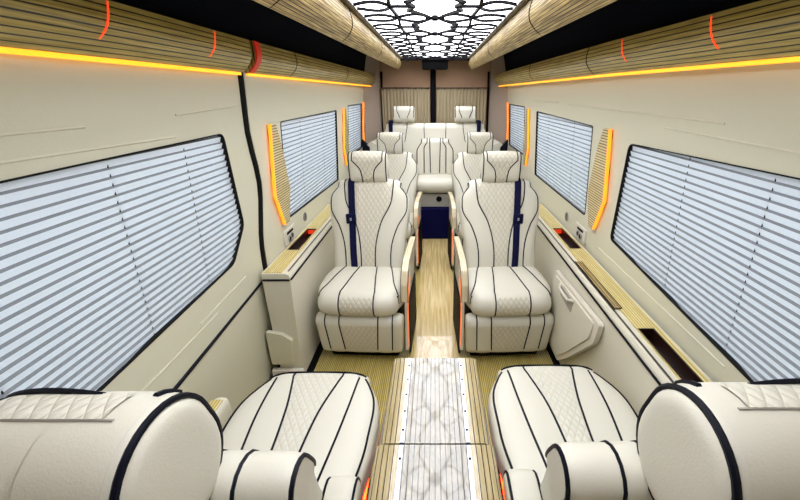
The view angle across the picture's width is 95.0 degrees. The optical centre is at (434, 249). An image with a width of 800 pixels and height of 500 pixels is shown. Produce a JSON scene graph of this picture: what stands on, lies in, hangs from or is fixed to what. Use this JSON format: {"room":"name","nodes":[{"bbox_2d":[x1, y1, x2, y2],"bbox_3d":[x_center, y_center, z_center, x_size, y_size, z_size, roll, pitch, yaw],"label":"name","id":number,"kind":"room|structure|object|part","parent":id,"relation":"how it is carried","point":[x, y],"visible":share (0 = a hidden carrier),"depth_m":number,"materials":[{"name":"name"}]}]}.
{"room":"vehicle interior","nodes":[
{"label":"vehicle interior","id":0,"kind":"room"},
{"bbox_2d":[243,72,362,266],"bbox_3d":[-0.904,-0.584,3.214,0.157,1.632,2.874,0,23,0],"label":"wall","id":1,"kind":"structure","parent":0,"point":[268,100],"depth_m":2.05,"materials":[{"name":"beige leather"}]},
{"bbox_2d":[0,53,278,412],"bbox_3d":[-0.916,0.473,0.758,0.157,1.632,2.818,0,23,0],"label":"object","id":2,"kind":"structure","parent":1,"relation":"in","point":[55,113],"depth_m":1.17,"materials":[{"name":"beige leather"}]},
{"bbox_2d":[0,134,243,390],"bbox_3d":[-0.906,0.015,1.103,0.108,0.610,1.187,0,23,0],"label":"window","id":3,"kind":"structure","parent":2,"relation":"attached to","point":[153,338],"depth_m":1.26,"materials":[{"name":"black rubber"}]},
{"bbox_2d":[0,136,240,398],"bbox_3d":[-0.895,0.007,1.099,0.069,0.620,1.165,0,23,0],"label":"blind","id":4,"kind":"object","parent":3,"relation":"attached to","point":[97,258],"visible":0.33,"depth_m":0.98,"materials":[{"name":"white plastic"}]},
{"bbox_3d":[-0.890,0.020,1.075,0.046,0.570,0.004,0,23,0],"label":"cord","id":5,"kind":"part","parent":4,"relation":"part of","materials":[{"name":"black rubber"}]},
{"bbox_3d":[-0.890,-0.106,1.369,0.046,0.570,0.004,0,23,0],"label":"cord","id":6,"kind":"part","parent":4,"relation":"part of","materials":[{"name":"white fabric"}]},
{"bbox_2d":[113,0,365,70],"bbox_3d":[-0.850,-1.035,1.786,0.100,0.310,5.900,0,23,0],"label":"trim","id":7,"kind":"structure","parent":1,"relation":"attached to","point":[251,20],"depth_m":1.67,"materials":[{"name":"black fabric"}]},
{"bbox_2d":[0,0,251,74],"bbox_3d":[-0.799,-0.288,0.320,0.082,0.137,2.615,0,23,0],"label":"shelf","id":8,"kind":"object","parent":7,"relation":"attached to","point":[104,31],"visible":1,"depth_m":0.88,"materials":[{"name":"brown wood"}]},
{"bbox_2d":[99,1,108,38],"bbox_3d":[-0.766,-0.533,0.846,0.014,0.083,0.048,7,24,16],"label":"light","id":9,"kind":"object","parent":8,"relation":"attached to","point":[103,5],"depth_m":0.84,"materials":[{"name":"orange"}]},
{"bbox_2d":[209,31,215,56],"bbox_3d":[-0.766,-0.711,1.259,0.014,0.083,0.048,7,24,16],"label":"light","id":10,"kind":"object","parent":8,"relation":"attached to","point":[212,34],"depth_m":1.25,"materials":[{"name":"orange"}]},
{"bbox_2d":[238,72,266,270],"bbox_3d":[-0.925,-0.043,1.962,0.090,1.639,0.268,-14,27,-29],"label":"trim","id":11,"kind":"structure","parent":1,"relation":"attached to","point":[240,77],"depth_m":1.75,"materials":[{"name":"black rubber"}]},
{"bbox_2d":[267,124,289,224],"bbox_3d":[-0.852,-0.404,2.009,0.064,0.555,0.210,0,23,0],"label":"wall lamp","id":12,"kind":"object","parent":1,"relation":"attached to","point":[279,176],"visible":1,"depth_m":1.97,"materials":[{"name":"yellow plastic"}]},
{"bbox_2d":[283,223,295,245],"bbox_3d":[-0.886,-0.096,2.231,0.021,0.088,0.175,0,23,0],"label":"switch plate","id":13,"kind":"object","parent":1,"relation":"attached to","point":[289,234],"visible":0.98,"depth_m":2.21,"materials":[{"name":"beige plastic"}]},
{"bbox_2d":[271,341,322,378],"bbox_3d":[-0.853,0.328,3.135,0.235,0.020,2.300,0,23,0],"label":"trim","id":14,"kind":"structure","parent":1,"relation":"attached to","point":[318,352],"depth_m":2.28,"materials":[{"name":"black plastic"}]},
{"bbox_2d":[265,330,304,375],"bbox_3d":[-0.840,0.594,2.051,0.180,0.328,0.029,0,23,0],"label":"wall box","id":15,"kind":"object","parent":14,"relation":"on","point":[280,344],"visible":0.67,"depth_m":2.02,"materials":[{"name":"beige leather"}]},
{"bbox_2d":[261,204,334,370],"bbox_3d":[-0.815,0.176,2.583,0.152,0.675,1.292,0,23,0],"label":"console","id":16,"kind":"object","parent":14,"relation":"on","point":[292,281],"visible":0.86,"depth_m":2.11,"materials":[{"name":"beige leather"}]},
{"bbox_2d":[288,229,315,249],"bbox_3d":[-0.833,-0.049,2.320,0.066,0.054,0.360,0,23,0],"label":"tray","id":17,"kind":"object","parent":16,"relation":"on","point":[301,241],"depth_m":2.33,"materials":[{"name":"red"}]},
{"bbox_2d":[280,110,338,217],"bbox_3d":[-0.893,-0.676,2.665,0.108,0.606,1.242,0,23,0],"label":"window","id":18,"kind":"structure","parent":1,"relation":"in","point":[337,174],"depth_m":2.94,"materials":[{"name":"black rubber"}]},
{"bbox_2d":[281,111,336,214],"bbox_3d":[-0.882,-0.681,2.661,0.069,0.620,1.220,0,23,0],"label":"blind","id":19,"kind":"object","parent":18,"relation":"attached to","point":[309,143],"visible":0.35,"depth_m":2.53,"materials":[{"name":"white plastic"}]},
{"bbox_2d":[244,40,375,86],"bbox_3d":[-0.772,-1.424,2.961,0.082,0.137,3.037,0,23,1],"label":"shelf","id":20,"kind":"object","parent":1,"relation":"attached to","point":[268,61],"visible":0.99,"depth_m":2.04,"materials":[{"name":"brown wood"}]},
{"bbox_2d":[245,41,261,73],"bbox_3d":[-0.796,-0.835,1.587,0.073,0.124,0.045,0,23,0],"label":"light","id":21,"kind":"object","parent":20,"relation":"on","point":[255,64],"depth_m":1.58,"materials":[{"name":"red"}]},
{"bbox_2d":[342,108,348,164],"bbox_3d":[-0.850,-1.070,3.475,0.061,0.520,0.191,0,23,0],"label":"wall lamp","id":22,"kind":"object","parent":1,"relation":"attached to","point":[344,114],"visible":0.94,"depth_m":3.42,"materials":[{"name":"plastic"}]},
{"bbox_2d":[348,103,361,150],"bbox_3d":[-0.887,-1.310,3.943,0.100,0.502,0.732,0,23,0],"label":"window","id":23,"kind":"structure","parent":1,"relation":"in","point":[360,103],"depth_m":4.23,"materials":[{"name":"black rubber"}]},
{"bbox_2d":[348,104,360,151],"bbox_3d":[-0.876,-1.315,3.940,0.060,0.517,0.710,0,23,0],"label":"blind","id":24,"kind":"object","parent":23,"relation":"attached to","point":[354,120],"visible":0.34,"depth_m":3.94,"materials":[{"name":"white plastic"}]},
{"bbox_2d":[362,102,365,140],"bbox_3d":[-0.845,-1.510,4.333,0.056,0.450,0.115,0,23,0],"label":"wall lamp","id":25,"kind":"object","parent":1,"relation":"attached to","point":[363,103],"visible":0.86,"depth_m":4.29,"materials":[{"name":"orange plastic"}]},
{"bbox_2d":[363,56,381,143],"bbox_3d":[-0.840,-1.365,4.627,0.300,1.950,0.420,0,23,0],"label":"trim","id":26,"kind":"structure","parent":1,"relation":"attached to","point":[371,95],"depth_m":4.50,"materials":[{"name":"beige plastic"}]},
{"bbox_2d":[314,239,552,479],"bbox_3d":[0.000,0.628,2.502,2.000,0.030,5.900,0,23,0],"label":"floor","id":27,"kind":"structure","parent":0,"point":[378,368],"depth_m":2.28,"materials":[{"name":"beige wood"}]},
{"bbox_2d":[0,371,379,499],"bbox_3d":[-0.519,0.613,1.077,0.636,1.122,0.925,0,23,0],"label":"seat","id":28,"kind":"object","parent":27,"relation":"on","point":[299,435],"visible":1,"depth_m":0.61,"materials":[{"name":"beige leather"}]},
{"bbox_3d":[-0.807,0.659,1.276,0.060,0.120,0.290,0,23,0],"label":"armrest","id":29,"kind":"part","parent":28,"relation":"part of","materials":[{"name":"beige leather"}]},
{"bbox_3d":[-0.492,0.630,0.883,0.456,0.542,0.275,0,23,0],"label":"backrest","id":30,"kind":"part","parent":28,"relation":"part of","materials":[{"name":"beige leather"}]},
{"bbox_2d":[223,373,379,499],"bbox_3d":[-0.467,0.661,1.258,0.531,0.161,0.630,0,23,0],"label":"seat cushion","id":31,"kind":"object","parent":28,"relation":"on","point":[334,418],"depth_m":1.24,"materials":[{"name":"beige leather"}]},
{"bbox_3d":[-0.264,0.731,0.970,0.100,0.110,0.245,0,23,0],"label":"armrest","id":32,"kind":"part","parent":28,"relation":"part of","materials":[{"name":"beige leather"}]},
{"bbox_2d":[315,151,415,355],"bbox_3d":[-0.417,0.036,2.304,0.568,1.213,0.668,1,23,2],"label":"seat","id":33,"kind":"object","parent":27,"relation":"on","point":[367,301],"visible":1,"depth_m":2.30,"materials":[{"name":"beige leather"}]},
{"bbox_2d":[318,266,403,316],"bbox_3d":[-0.439,0.225,2.326,0.529,0.175,0.556,1,23,2],"label":"seat cushion","id":34,"kind":"object","parent":33,"relation":"on","point":[346,291],"depth_m":2.13,"materials":[{"name":"beige leather"}]},
{"bbox_3d":[-0.429,-0.126,2.430,0.527,0.662,0.299,1,23,2],"label":"backrest","id":35,"kind":"part","parent":33,"relation":"part of","materials":[{"name":"beige leather"}]},
{"bbox_2d":[407,275,409,345],"bbox_3d":[-0.158,0.378,2.257,0.007,0.422,0.151,1,23,2],"label":"light","id":36,"kind":"object","parent":33,"relation":"attached to","point":[408,304],"depth_m":2.22,"materials":[{"name":"orange"}]},
{"bbox_3d":[-0.159,0.096,2.252,0.038,0.205,0.534,1,23,2],"label":"armrest","id":37,"kind":"part","parent":33,"relation":"part of","materials":[{"name":"beige leather"}]},
{"bbox_3d":[-0.150,0.408,2.442,0.010,0.380,0.390,1,23,2],"label":"kick panel","id":38,"kind":"part","parent":33,"relation":"part of","materials":[{"name":"black"}]},
{"bbox_2d":[376,132,422,268],"bbox_3d":[-0.412,-0.442,3.415,0.568,1.213,0.668,1,23,2],"label":"seat","id":39,"kind":"object","parent":27,"relation":"on","point":[404,169],"visible":0.32,"depth_m":3.46,"materials":[{"name":"beige leather"}]},
{"bbox_3d":[-0.424,-0.604,3.542,0.527,0.662,0.299,1,23,2],"label":"backrest","id":40,"kind":"part","parent":39,"relation":"part of","materials":[{"name":"beige leather"}]},
{"bbox_2d":[406,212,415,238],"bbox_3d":[-0.434,-0.253,3.437,0.529,0.175,0.556,1,23,2],"label":"seat cushion","id":41,"kind":"object","parent":39,"relation":"on","point":[412,224],"depth_m":3.24,"materials":[{"name":"beige leather"}]},
{"bbox_3d":[-0.154,-0.383,3.363,0.038,0.205,0.534,1,23,2],"label":"armrest","id":42,"kind":"part","parent":39,"relation":"part of","materials":[{"name":"beige leather"}]},
{"bbox_3d":[-0.145,-0.070,3.554,0.010,0.380,0.390,1,23,2],"label":"kick panel","id":43,"kind":"part","parent":39,"relation":"part of","materials":[{"name":"black"}]},
{"bbox_2d":[363,358,504,499],"bbox_3d":[0.000,0.918,1.136,0.496,0.516,1.162,0,23,0],"label":"console","id":44,"kind":"object","parent":27,"relation":"on","point":[434,443],"visible":0.99,"depth_m":1.21,"materials":[{"name":"grey"}]},
{"bbox_2d":[363,481,368,499],"bbox_3d":[-0.243,0.897,1.159,0.010,0.010,0.620,0,23,0],"label":"light","id":45,"kind":"object","parent":44,"relation":"attached to","point":[364,496],"depth_m":1.27,"materials":[{"name":"orange"}]},
{"bbox_2d":[362,106,507,238],"bbox_3d":[0.000,-0.893,4.205,1.600,1.417,0.570,0,23,0],"label":"seats","id":46,"kind":"object","parent":27,"relation":"on","point":[434,147],"visible":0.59,"depth_m":4.16,"materials":[{"name":"beige leather"}]},
{"bbox_2d":[417,174,452,192],"bbox_3d":[0.000,-0.771,4.197,0.410,0.170,0.442,0,23,0],"label":"cushion","id":47,"kind":"object","parent":46,"relation":"on","point":[427,183],"depth_m":4.01,"materials":[{"name":"beige leather"}]},
{"bbox_3d":[0.000,-1.068,4.229,0.430,0.428,0.152,0,23,0],"label":"backrest","id":48,"kind":"part","parent":46,"relation":"part of","materials":[{"name":"beige leather"}]},
{"bbox_3d":[0.000,-1.159,4.291,1.200,0.623,0.196,0,23,0],"label":"backrest","id":49,"kind":"part","parent":46,"relation":"part of","materials":[{"name":"beige leather"}]},
{"bbox_2d":[414,239,459,357],"bbox_3d":[0.013,0.305,3.206,0.295,0.006,2.150,0,23,0],"label":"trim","id":50,"kind":"structure","parent":27,"relation":"on","point":[435,337],"depth_m":2.86,"materials":[{"name":"brown wood"}]},
{"bbox_2d":[447,132,493,268],"bbox_3d":[0.412,-0.442,3.415,0.568,1.213,0.668,-1,23,-2],"label":"seat","id":51,"kind":"object","parent":27,"relation":"on","point":[466,168],"visible":0.3,"depth_m":3.46,"materials":[{"name":"beige leather"}]},
{"bbox_3d":[0.145,-0.070,3.554,0.010,0.380,0.390,-1,23,-2],"label":"kick panel","id":52,"kind":"part","parent":51,"relation":"part of","materials":[{"name":"black"}]},
{"bbox_3d":[0.154,-0.383,3.363,0.038,0.205,0.534,-1,23,-2],"label":"armrest","id":53,"kind":"part","parent":51,"relation":"part of","materials":[{"name":"beige leather"}]},
{"bbox_2d":[454,212,462,238],"bbox_3d":[0.434,-0.253,3.437,0.529,0.175,0.556,-1,23,-2],"label":"seat cushion","id":54,"kind":"object","parent":51,"relation":"on","point":[457,226],"depth_m":3.24,"materials":[{"name":"beige leather"}]},
{"bbox_3d":[0.424,-0.604,3.542,0.527,0.662,0.299,-1,23,-2],"label":"backrest","id":55,"kind":"part","parent":51,"relation":"part of","materials":[{"name":"beige leather"}]},
{"bbox_2d":[453,151,553,355],"bbox_3d":[0.412,0.036,2.304,0.568,1.213,0.668,-1,23,-2],"label":"seat","id":56,"kind":"object","parent":27,"relation":"on","point":[502,302],"visible":1,"depth_m":2.30,"materials":[{"name":"beige leather"}]},
{"bbox_3d":[0.145,0.408,2.442,0.010,0.380,0.390,-1,23,-2],"label":"kick panel","id":57,"kind":"part","parent":56,"relation":"part of","materials":[{"name":"black"}]},
{"bbox_2d":[459,275,461,345],"bbox_3d":[0.153,0.378,2.257,0.007,0.422,0.151,-1,23,-2],"label":"light","id":58,"kind":"object","parent":56,"relation":"attached to","point":[460,303],"depth_m":2.22,"materials":[{"name":"orange"}]},
{"bbox_3d":[0.154,0.096,2.252,0.038,0.205,0.534,-1,23,-2],"label":"armrest","id":59,"kind":"part","parent":56,"relation":"part of","materials":[{"name":"beige leather"}]},
{"bbox_3d":[0.424,-0.126,2.430,0.527,0.662,0.299,-1,23,-2],"label":"backrest","id":60,"kind":"part","parent":56,"relation":"part of","materials":[{"name":"beige leather"}]},
{"bbox_2d":[465,266,551,316],"bbox_3d":[0.434,0.225,2.326,0.529,0.175,0.556,-1,23,-2],"label":"seat cushion","id":61,"kind":"object","parent":56,"relation":"on","point":[494,291],"depth_m":2.13,"materials":[{"name":"beige leather"}]},
{"bbox_2d":[534,204,712,414],"bbox_3d":[0.815,0.464,1.914,0.152,0.675,2.750,0,23,0],"label":"console","id":62,"kind":"object","parent":27,"relation":"on","point":[633,353],"visible":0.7,"depth_m":1.55,"materials":[{"name":"beige leather"}]},
{"bbox_2d":[553,228,579,247],"bbox_3d":[0.833,-0.054,2.333,0.066,0.054,0.350,0,23,0],"label":"tray","id":63,"kind":"object","parent":62,"relation":"on","point":[568,241],"depth_m":2.36,"materials":[{"name":"red"}]},
{"bbox_2d":[548,270,603,359],"bbox_3d":[0.716,0.442,1.993,0.056,0.514,0.626,0,23,0],"label":"folding table","id":64,"kind":"object","parent":62,"relation":"attached to","point":[576,328],"visible":0.94,"depth_m":1.93,"materials":[{"name":"beige plastic"}]},
{"bbox_3d":[0.704,0.233,1.978,0.032,0.036,0.218,0,23,0],"label":"handle","id":65,"kind":"part","parent":64,"relation":"part of","materials":[{"name":"beige plastic"}]},
{"bbox_2d":[575,261,621,308],"bbox_3d":[0.780,0.156,1.771,0.038,0.006,0.470,0,23,0],"label":"lid","id":66,"kind":"object","parent":62,"relation":"on","point":[594,280],"visible":1,"depth_m":1.73,"materials":[{"name":"brown wood"}]},
{"bbox_2d":[638,328,702,381],"bbox_3d":[0.824,0.408,1.259,0.063,0.054,0.390,0,23,0],"label":"tray","id":67,"kind":"object","parent":62,"relation":"on","point":[678,366],"depth_m":1.30,"materials":[{"name":"black"}]},
{"bbox_2d":[488,364,799,499],"bbox_3d":[0.463,0.601,1.106,0.532,1.122,0.946,0,23,0],"label":"seat","id":68,"kind":"object","parent":27,"relation":"on","point":[558,431],"visible":0.99,"depth_m":0.69,"materials":[{"name":"beige leather"}]},
{"bbox_3d":[0.250,0.723,0.989,0.100,0.110,0.245,0,23,0],"label":"armrest","id":69,"kind":"part","parent":68,"relation":"part of","materials":[{"name":"beige leather"}]},
{"bbox_2d":[488,366,636,484],"bbox_3d":[0.463,0.644,1.296,0.531,0.161,0.630,0,23,0],"label":"seat cushion","id":70,"kind":"object","parent":68,"relation":"on","point":[531,409],"depth_m":1.28,"materials":[{"name":"beige leather"}]},
{"bbox_3d":[0.478,0.621,0.902,0.456,0.542,0.275,0,23,0],"label":"backrest","id":71,"kind":"part","parent":68,"relation":"part of","materials":[{"name":"beige leather"}]},
{"bbox_2d":[378,60,491,131],"bbox_3d":[0.000,-1.455,4.839,1.800,1.950,0.040,0,23,0],"label":"wall","id":72,"kind":"structure","parent":0,"point":[410,73],"depth_m":4.52,"materials":[{"name":"beige fabric"}]},
{"bbox_2d":[380,72,383,131],"bbox_3d":[-0.672,-1.414,4.818,0.049,1.690,0.024,0,23,0],"label":"trim","id":73,"kind":"structure","parent":72,"relation":"attached to","point":[380,72],"depth_m":4.60,"materials":[{"name":"black"}]},
{"bbox_2d":[381,87,429,131],"bbox_3d":[-0.365,-1.707,4.640,0.600,0.670,0.046,0,23,0],"label":"curtain","id":74,"kind":"object","parent":72,"relation":"hanging from","point":[418,97],"visible":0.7,"depth_m":4.58,"materials":[{"name":"beige fabric"}]},
{"bbox_3d":[-0.365,-2.000,4.506,0.600,0.012,0.012,0,23,0],"label":"rod","id":75,"kind":"part","parent":74,"relation":"part of","materials":[{"name":"brown metal"}]},
{"bbox_2d":[430,70,435,122],"bbox_3d":[-0.023,-1.578,4.745,0.070,1.650,0.035,0,23,0],"label":"trim","id":76,"kind":"structure","parent":72,"relation":"attached to","point":[432,72],"depth_m":4.58,"materials":[{"name":"black plastic"}]},
{"bbox_2d":[437,87,486,129],"bbox_3d":[0.330,-1.707,4.640,0.620,0.670,0.046,0,23,0],"label":"curtain","id":77,"kind":"object","parent":72,"relation":"hanging from","point":[448,98],"visible":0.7,"depth_m":4.58,"materials":[{"name":"beige pleated fabric"}]},
{"bbox_3d":[0.330,-2.000,4.506,0.620,0.012,0.012,0,23,0],"label":"rod","id":78,"kind":"part","parent":77,"relation":"part of","materials":[{"name":"brown metal"}]},
{"bbox_2d":[486,72,489,131],"bbox_3d":[0.672,-1.414,4.818,0.049,1.690,0.024,0,23,0],"label":"trim","id":79,"kind":"structure","parent":72,"relation":"attached to","point":[488,72],"depth_m":4.61,"materials":[{"name":"black"}]},
{"bbox_2d":[508,62,799,381],"bbox_3d":[0.916,-0.061,1.999,0.157,1.632,5.520,0,23,0],"label":"wall","id":80,"kind":"structure","parent":0,"point":[745,116],"depth_m":1.32,"materials":[{"name":"beige leather"}]},
{"bbox_2d":[488,56,507,143],"bbox_3d":[0.840,-1.365,4.627,0.300,1.950,0.420,0,23,0],"label":"trim","id":81,"kind":"structure","parent":80,"relation":"attached to","point":[498,99],"depth_m":4.50,"materials":[{"name":"beige plastic"}]},
{"bbox_2d":[505,102,508,139],"bbox_3d":[0.857,-1.510,4.333,0.056,0.450,0.115,0,23,0],"label":"wall lamp","id":82,"kind":"object","parent":80,"relation":"attached to","point":[507,103],"visible":0.86,"depth_m":4.29,"materials":[{"name":"orange plastic"}]},
{"bbox_2d":[509,104,524,154],"bbox_3d":[0.898,-1.309,3.911,0.098,0.467,0.792,0,23,0],"label":"window","id":83,"kind":"structure","parent":80,"relation":"in","point":[509,104],"depth_m":4.21,"materials":[{"name":"black rubber"}]},
{"bbox_2d":[510,105,523,152],"bbox_3d":[0.887,-1.318,3.906,0.058,0.472,0.770,0,23,0],"label":"blind","id":84,"kind":"object","parent":83,"relation":"attached to","point":[517,112],"visible":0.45,"depth_m":3.91,"materials":[{"name":"white plastic"}]},
{"bbox_2d":[523,109,529,165],"bbox_3d":[0.862,-1.054,3.439,0.061,0.520,0.191,0,23,0],"label":"wall lamp","id":85,"kind":"object","parent":80,"relation":"attached to","point":[526,140],"visible":1,"depth_m":3.39,"materials":[{"name":"plastic"}]},
{"bbox_2d":[546,342,559,363],"bbox_3d":[0.853,0.328,3.135,0.235,0.020,2.300,0,23,0],"label":"trim","id":86,"kind":"structure","parent":80,"relation":"attached to","point":[549,349],"depth_m":2.32,"materials":[{"name":"black plastic"}]},
{"bbox_2d":[535,111,592,214],"bbox_3d":[0.903,-0.685,2.617,0.103,0.541,1.202,0,23,0],"label":"window","id":87,"kind":"structure","parent":80,"relation":"in","point":[537,115],"depth_m":2.65,"materials":[{"name":"black rubber"}]},
{"bbox_2d":[536,112,591,212],"bbox_3d":[0.892,-0.685,2.616,0.063,0.566,1.180,0,23,0],"label":"blind","id":88,"kind":"object","parent":87,"relation":"attached to","point":[563,148],"visible":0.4,"depth_m":2.48,"materials":[{"name":"white plastic"}]},
{"bbox_2d":[574,222,586,243],"bbox_3d":[0.898,-0.107,2.259,0.021,0.088,0.175,0,23,0],"label":"switch plate","id":89,"kind":"object","parent":80,"relation":"attached to","point":[580,232],"visible":1,"depth_m":2.23,"materials":[{"name":"beige plastic"}]},
{"bbox_2d":[588,128,612,228],"bbox_3d":[0.865,-0.364,1.928,0.062,0.535,0.210,0,23,0],"label":"wall lamp","id":90,"kind":"object","parent":80,"relation":"attached to","point":[599,180],"visible":1,"depth_m":1.89,"materials":[{"name":"brown wood"}]},
{"bbox_2d":[504,0,757,70],"bbox_3d":[0.850,-1.035,1.786,0.100,0.310,5.900,0,23,0],"label":"trim","id":91,"kind":"structure","parent":80,"relation":"attached to","point":[618,19],"depth_m":1.67,"materials":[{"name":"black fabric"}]},
{"bbox_2d":[494,0,799,86],"bbox_3d":[0.772,-0.889,1.740,0.082,0.155,5.701,0,23,-1],"label":"shelf","id":92,"kind":"object","parent":80,"relation":"attached to","point":[760,32],"visible":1,"depth_m":1.07,"materials":[{"name":"brown wood"}]},
{"bbox_2d":[710,16,718,48],"bbox_3d":[0.747,-0.582,0.977,0.013,0.084,0.048,-7,24,-17],"label":"light","id":93,"kind":"object","parent":92,"relation":"attached to","point":[714,20],"depth_m":0.97,"materials":[{"name":"orange"}]},
{"bbox_2d":[610,144,799,381],"bbox_3d":[0.908,0.016,1.177,0.109,0.618,1.322,0,23,0],"label":"window","id":94,"kind":"structure","parent":80,"relation":"in","point":[726,354],"depth_m":1.37,"materials":[{"name":"black rubber"}]},
{"bbox_2d":[613,145,799,381],"bbox_3d":[0.897,0.013,1.175,0.069,0.639,1.300,0,23,0],"label":"blind","id":95,"kind":"object","parent":94,"relation":"attached to","point":[722,240],"visible":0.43,"depth_m":1.12,"materials":[{"name":"white fabric"}]},
{"bbox_3d":[0.893,-0.067,1.354,0.047,0.579,0.004,0,23,0],"label":"cord","id":96,"kind":"part","parent":95,"relation":"part of","materials":[{"name":"white fabric"}]},
{"bbox_3d":[0.893,0.067,1.041,0.047,0.579,0.004,0,23,0],"label":"cord","id":97,"kind":"part","parent":95,"relation":"part of","materials":[{"name":"fabric"}]},
{"bbox_3d":[0.000,-1.191,1.719,1.900,0.030,5.900,0,23,0],"label":"ceiling","id":98,"kind":"structure","parent":0,"visible":0},
{"bbox_2d":[253,0,402,69],"bbox_3d":[-0.428,-1.021,1.640,0.124,0.210,5.620,0,23,0],"label":"ceiling trim","id":99,"kind":"structure","parent":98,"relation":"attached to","point":[339,20],"depth_m":1.56,"materials":[{"name":"brown wood"}]},
{"bbox_3d":[-0.384,-1.099,1.606,0.036,0.040,5.620,0,23,0],"label":"edge trim","id":100,"kind":"part","parent":99,"relation":"part of","materials":[{"name":"beige wood"}]},
{"bbox_2d":[352,0,517,60],"bbox_3d":[0.000,-1.356,2.216,0.800,0.050,4.844,0,23,0],"label":"ceiling light","id":101,"kind":"object","parent":98,"relation":"attached to","point":[418,30],"visible":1,"depth_m":2.10,"materials":[{"name":"white"}]},
{"bbox_2d":[422,60,447,69],"bbox_3d":[0.000,-2.171,4.226,0.300,0.150,0.080,0,23,0],"label":"monitor","id":102,"kind":"object","parent":98,"relation":"attached to","point":[426,64],"visible":0.56,"depth_m":4.20,"materials":[{"name":"black plastic"}]},
{"bbox_2d":[467,0,616,69],"bbox_3d":[0.428,-1.021,1.640,0.124,0.210,5.620,0,23,0],"label":"roll","id":103,"kind":"object","parent":98,"relation":"attached to","point":[530,20],"visible":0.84,"depth_m":1.56,"materials":[{"name":"brown wood"}]},
{"bbox_3d":[0.384,-1.099,1.606,0.036,0.040,5.620,0,23,0],"label":"edge trim","id":104,"kind":"part","parent":103,"relation":"part of","materials":[{"name":"beige wood"}]}
]}

